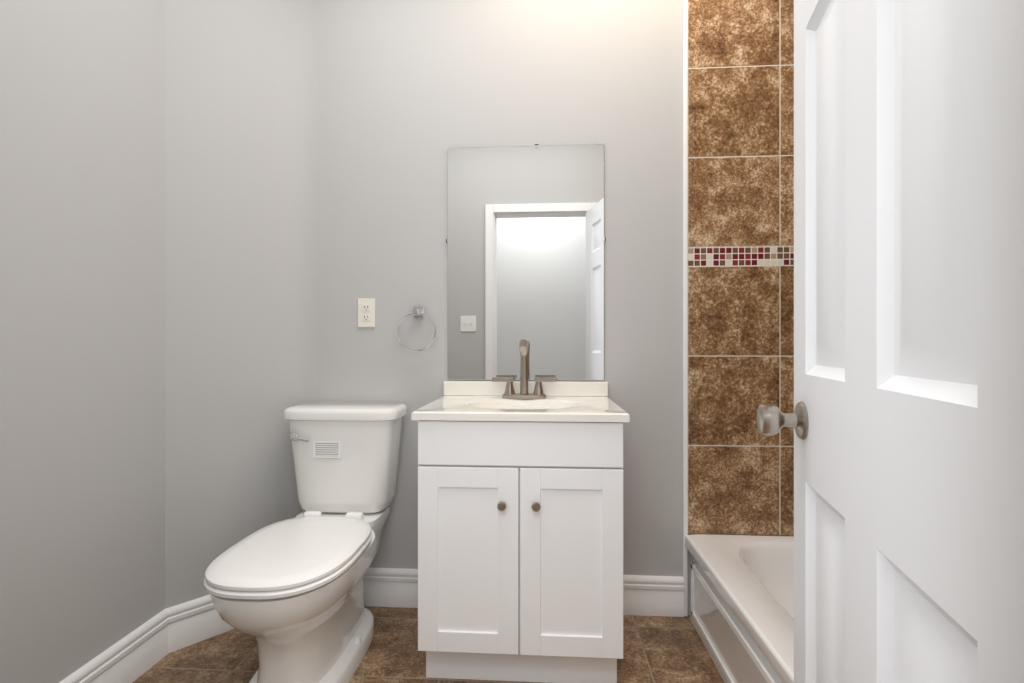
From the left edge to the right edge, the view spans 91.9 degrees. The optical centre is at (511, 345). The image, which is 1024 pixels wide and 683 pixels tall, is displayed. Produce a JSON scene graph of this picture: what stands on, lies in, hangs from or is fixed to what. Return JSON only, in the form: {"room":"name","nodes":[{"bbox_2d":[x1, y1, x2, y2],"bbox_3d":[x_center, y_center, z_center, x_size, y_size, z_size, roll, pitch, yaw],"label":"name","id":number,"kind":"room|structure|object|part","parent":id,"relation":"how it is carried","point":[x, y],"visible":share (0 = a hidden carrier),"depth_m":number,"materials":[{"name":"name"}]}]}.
{"room":"bathroom","nodes":[
{"label":"bathroom","id":0,"kind":"room"},
{"bbox_2d":[0,0,164,682],"bbox_3d":[-1.248,-0.320,1.115,0.100,2.700,1.792,0,0,4],"label":"wall","id":1,"kind":"structure","parent":0,"point":[82,332],"depth_m":1.35,"materials":[{"name":"grey paint"}]},
{"bbox_2d":[59,609,168,682],"bbox_3d":[-1.197,0.957,1.000,0.018,0.147,1.330,0,0,4],"label":"baseboard","id":2,"kind":"structure","parent":1,"relation":"attached to","point":[135,654],"depth_m":1.51,"materials":[{"name":"white wood"}]},
{"bbox_2d":[165,0,317,608],"bbox_3d":[-0.971,-0.320,1.821,0.366,2.700,0.346,0,0,4],"label":"wall","id":3,"kind":"structure","parent":0,"point":[241,226],"depth_m":1.82,"materials":[{"name":"grey paint"}]},
{"bbox_2d":[166,595,234,653],"bbox_3d":[-1.002,0.957,1.818,0.018,0.147,0.464,0,0,44],"label":"baseboard","id":4,"kind":"structure","parent":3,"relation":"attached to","point":[194,621],"depth_m":1.71,"materials":[{"name":"white wood"}]},
{"bbox_2d":[133,606,723,682],"bbox_3d":[0.110,1.060,1.079,2.816,0.060,1.892,0,0,4],"label":"floor","id":5,"kind":"structure","parent":0,"point":[662,649],"depth_m":1.64,"materials":[{"name":"tile"}]},
{"bbox_2d":[204,402,406,682],"bbox_3d":[-0.632,0.627,1.587,0.422,0.806,0.751,0,0,4],"label":"toilet","id":6,"kind":"object","parent":5,"relation":"on","point":[287,595],"visible":1,"depth_m":1.51,"materials":[{"name":"white ceramic"}]},
{"bbox_3d":[-0.639,0.617,1.466,0.382,0.018,0.507,0,0,4],"label":"seat","id":7,"kind":"part","parent":6,"relation":"part of","materials":[{"name":"white plastic"}]},
{"bbox_3d":[-0.639,0.595,1.466,0.376,0.024,0.502,0,0,4],"label":"lid","id":8,"kind":"part","parent":6,"relation":"part of","materials":[{"name":"white plastic"}]},
{"bbox_3d":[-0.752,0.326,1.751,0.077,0.030,0.022,0,0,4],"label":"lever","id":9,"kind":"part","parent":6,"relation":"part of","materials":[{"name":"silver metal"}]},
{"bbox_3d":[-0.615,0.246,1.851,0.422,0.044,0.222,0,0,4],"label":"tank lid","id":10,"kind":"part","parent":6,"relation":"part of","materials":[{"name":"white ceramic"}]},
{"bbox_3d":[-0.615,0.438,1.851,0.388,0.340,0.200,0,0,4],"label":"tank","id":11,"kind":"part","parent":6,"relation":"part of","materials":[{"name":"white ceramic"}]},
{"bbox_2d":[411,339,629,682],"bbox_3d":[0.035,0.502,1.676,0.635,1.056,0.507,0,0,4],"label":"bathroom vanity","id":12,"kind":"object","parent":5,"relation":"on","point":[520,530],"visible":1,"depth_m":1.46,"materials":[{"name":"white wood"}]},
{"bbox_3d":[-0.130,0.634,1.471,0.300,0.548,0.018,0,0,4],"label":"door","id":13,"kind":"part","parent":12,"relation":"part of","materials":[{"name":"white wood"}]},
{"bbox_3d":[-0.029,0.465,1.441,0.027,0.027,0.030,0,0,4],"label":"knob","id":14,"kind":"part","parent":12,"relation":"part of","materials":[{"name":"brown metal"}]},
{"bbox_3d":[0.022,0.289,1.462,0.604,0.130,0.018,0,0,4],"label":"drawer","id":15,"kind":"part","parent":12,"relation":"part of","materials":[{"name":"white wood"}]},
{"bbox_2d":[491,339,556,398],"bbox_3d":[0.043,0.084,1.796,0.240,0.220,0.137,0,0,4],"label":"faucet","id":16,"kind":"object","parent":12,"relation":"on","point":[509,393],"depth_m":1.82,"materials":[{"name":"silver metal"}]},
{"bbox_3d":[0.070,0.465,1.435,0.027,0.027,0.030,0,0,4],"label":"knob","id":17,"kind":"part","parent":12,"relation":"part of","materials":[{"name":"brown metal"}]},
{"bbox_3d":[0.174,0.634,1.452,0.300,0.548,0.018,0,0,4],"label":"door","id":18,"kind":"part","parent":12,"relation":"part of","materials":[{"name":"white wood"}]},
{"bbox_2d":[685,534,793,682],"bbox_3d":[1.005,0.873,1.029,0.803,0.315,1.659,0,0,4],"label":"bathtub","id":19,"kind":"object","parent":5,"relation":"on","point":[742,603],"visible":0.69,"depth_m":1.54,"materials":[{"name":"white ceramic"}]},
{"bbox_2d":[318,0,785,614],"bbox_3d":[0.166,-0.320,1.974,2.816,2.700,0.100,0,0,4],"label":"wall","id":20,"kind":"structure","parent":0,"point":[410,92],"depth_m":1.94,"materials":[{"name":"grey paint"}]},
{"bbox_2d":[358,298,374,326],"bbox_3d":[-0.578,-0.130,1.965,0.070,0.115,0.008,0,0,4],"label":"electrical outlet plate","id":21,"kind":"object","parent":20,"relation":"attached to","point":[366,312],"visible":1,"depth_m":1.96,"materials":[{"name":"white plastic"}]},
{"bbox_2d":[363,568,417,607],"bbox_3d":[-0.556,0.957,1.960,0.602,0.147,0.018,0,0,4],"label":"baseboard","id":22,"kind":"structure","parent":20,"relation":"attached to","point":[390,587],"depth_m":1.95,"materials":[{"name":"white wood"}]},
{"bbox_2d":[397,306,435,350],"bbox_3d":[-0.369,-0.067,1.931,0.154,0.179,0.051,0,0,4],"label":"towel ring","id":23,"kind":"object","parent":20,"relation":"attached to","point":[418,311],"visible":0.98,"depth_m":1.91,"materials":[{"name":"silver metal"}]},
{"bbox_3d":[-0.370,-0.132,1.927,0.022,0.020,0.040,0,0,4],"label":"post","id":24,"kind":"part","parent":23,"relation":"part of","materials":[{"name":"silver metal"}]},
{"bbox_2d":[446,144,605,380],"bbox_3d":[0.051,-0.323,1.925,0.618,0.914,0.010,0,0,4],"label":"mirror","id":25,"kind":"object","parent":20,"relation":"attached to","point":[526,239],"visible":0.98,"depth_m":1.92,"materials":[{"name":"clear glass"}]},
{"bbox_2d":[443,380,608,396],"bbox_3d":[0.051,0.166,1.918,0.635,0.056,0.022,0,0,4],"label":"backsplash","id":26,"kind":"structure","parent":20,"relation":"attached to","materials":[{"name":"white stone"}]},
{"bbox_2d":[623,575,683,616],"bbox_3d":[0.505,0.957,1.893,0.297,0.147,0.018,0,0,4],"label":"baseboard","id":27,"kind":"structure","parent":20,"relation":"attached to","point":[644,595],"depth_m":1.89,"materials":[{"name":"white wood"}]},
{"bbox_2d":[683,0,687,615],"bbox_3d":[0.661,-0.320,1.887,0.016,2.700,0.011,0,0,4],"label":"trim","id":28,"kind":"structure","parent":20,"relation":"attached to","point":[685,283],"depth_m":1.88,"materials":[{"name":"white"}]},
{"bbox_2d":[688,265,793,535],"bbox_3d":[1.069,0.206,1.863,0.801,1.016,0.008,0,0,4],"label":"wall tiles","id":29,"kind":"structure","parent":20,"relation":"attached to","point":[740,371],"depth_m":1.87,"materials":[{"name":"brown tile"}]},
{"bbox_2d":[688,246,793,265],"bbox_3d":[1.069,-0.338,1.863,0.801,0.074,0.008,0,0,4],"label":"mosaic","id":30,"kind":"object","parent":20,"relation":"attached to","point":[745,256],"visible":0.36,"depth_m":1.87},
{"bbox_2d":[688,0,793,246],"bbox_3d":[1.069,-1.022,1.863,0.801,1.295,0.008,0,0,4],"label":"wall tiles","id":31,"kind":"structure","parent":20,"relation":"attached to","point":[740,122],"depth_m":1.87,"materials":[{"name":"brown tile"}]},
{"bbox_3d":[0.362,0.036,0.176,0.018,1.988,0.120,0,0,4],"label":"door frame","id":32,"kind":"structure","parent":0,"visible":0},
{"bbox_2d":[757,0,1023,682],"bbox_3d":[0.434,0.033,0.573,0.175,1.970,0.680,0,0,17],"label":"door","id":33,"kind":"structure","parent":32,"relation":"attached to","point":[905,419],"depth_m":0.49,"materials":[{"name":"white wood"}]},
{"bbox_3d":[0.463,0.128,0.855,0.070,0.065,0.065,0,0,17],"label":"knob","id":34,"kind":"part","parent":33,"relation":"part of","materials":[{"name":"silver metal"}]}
]}

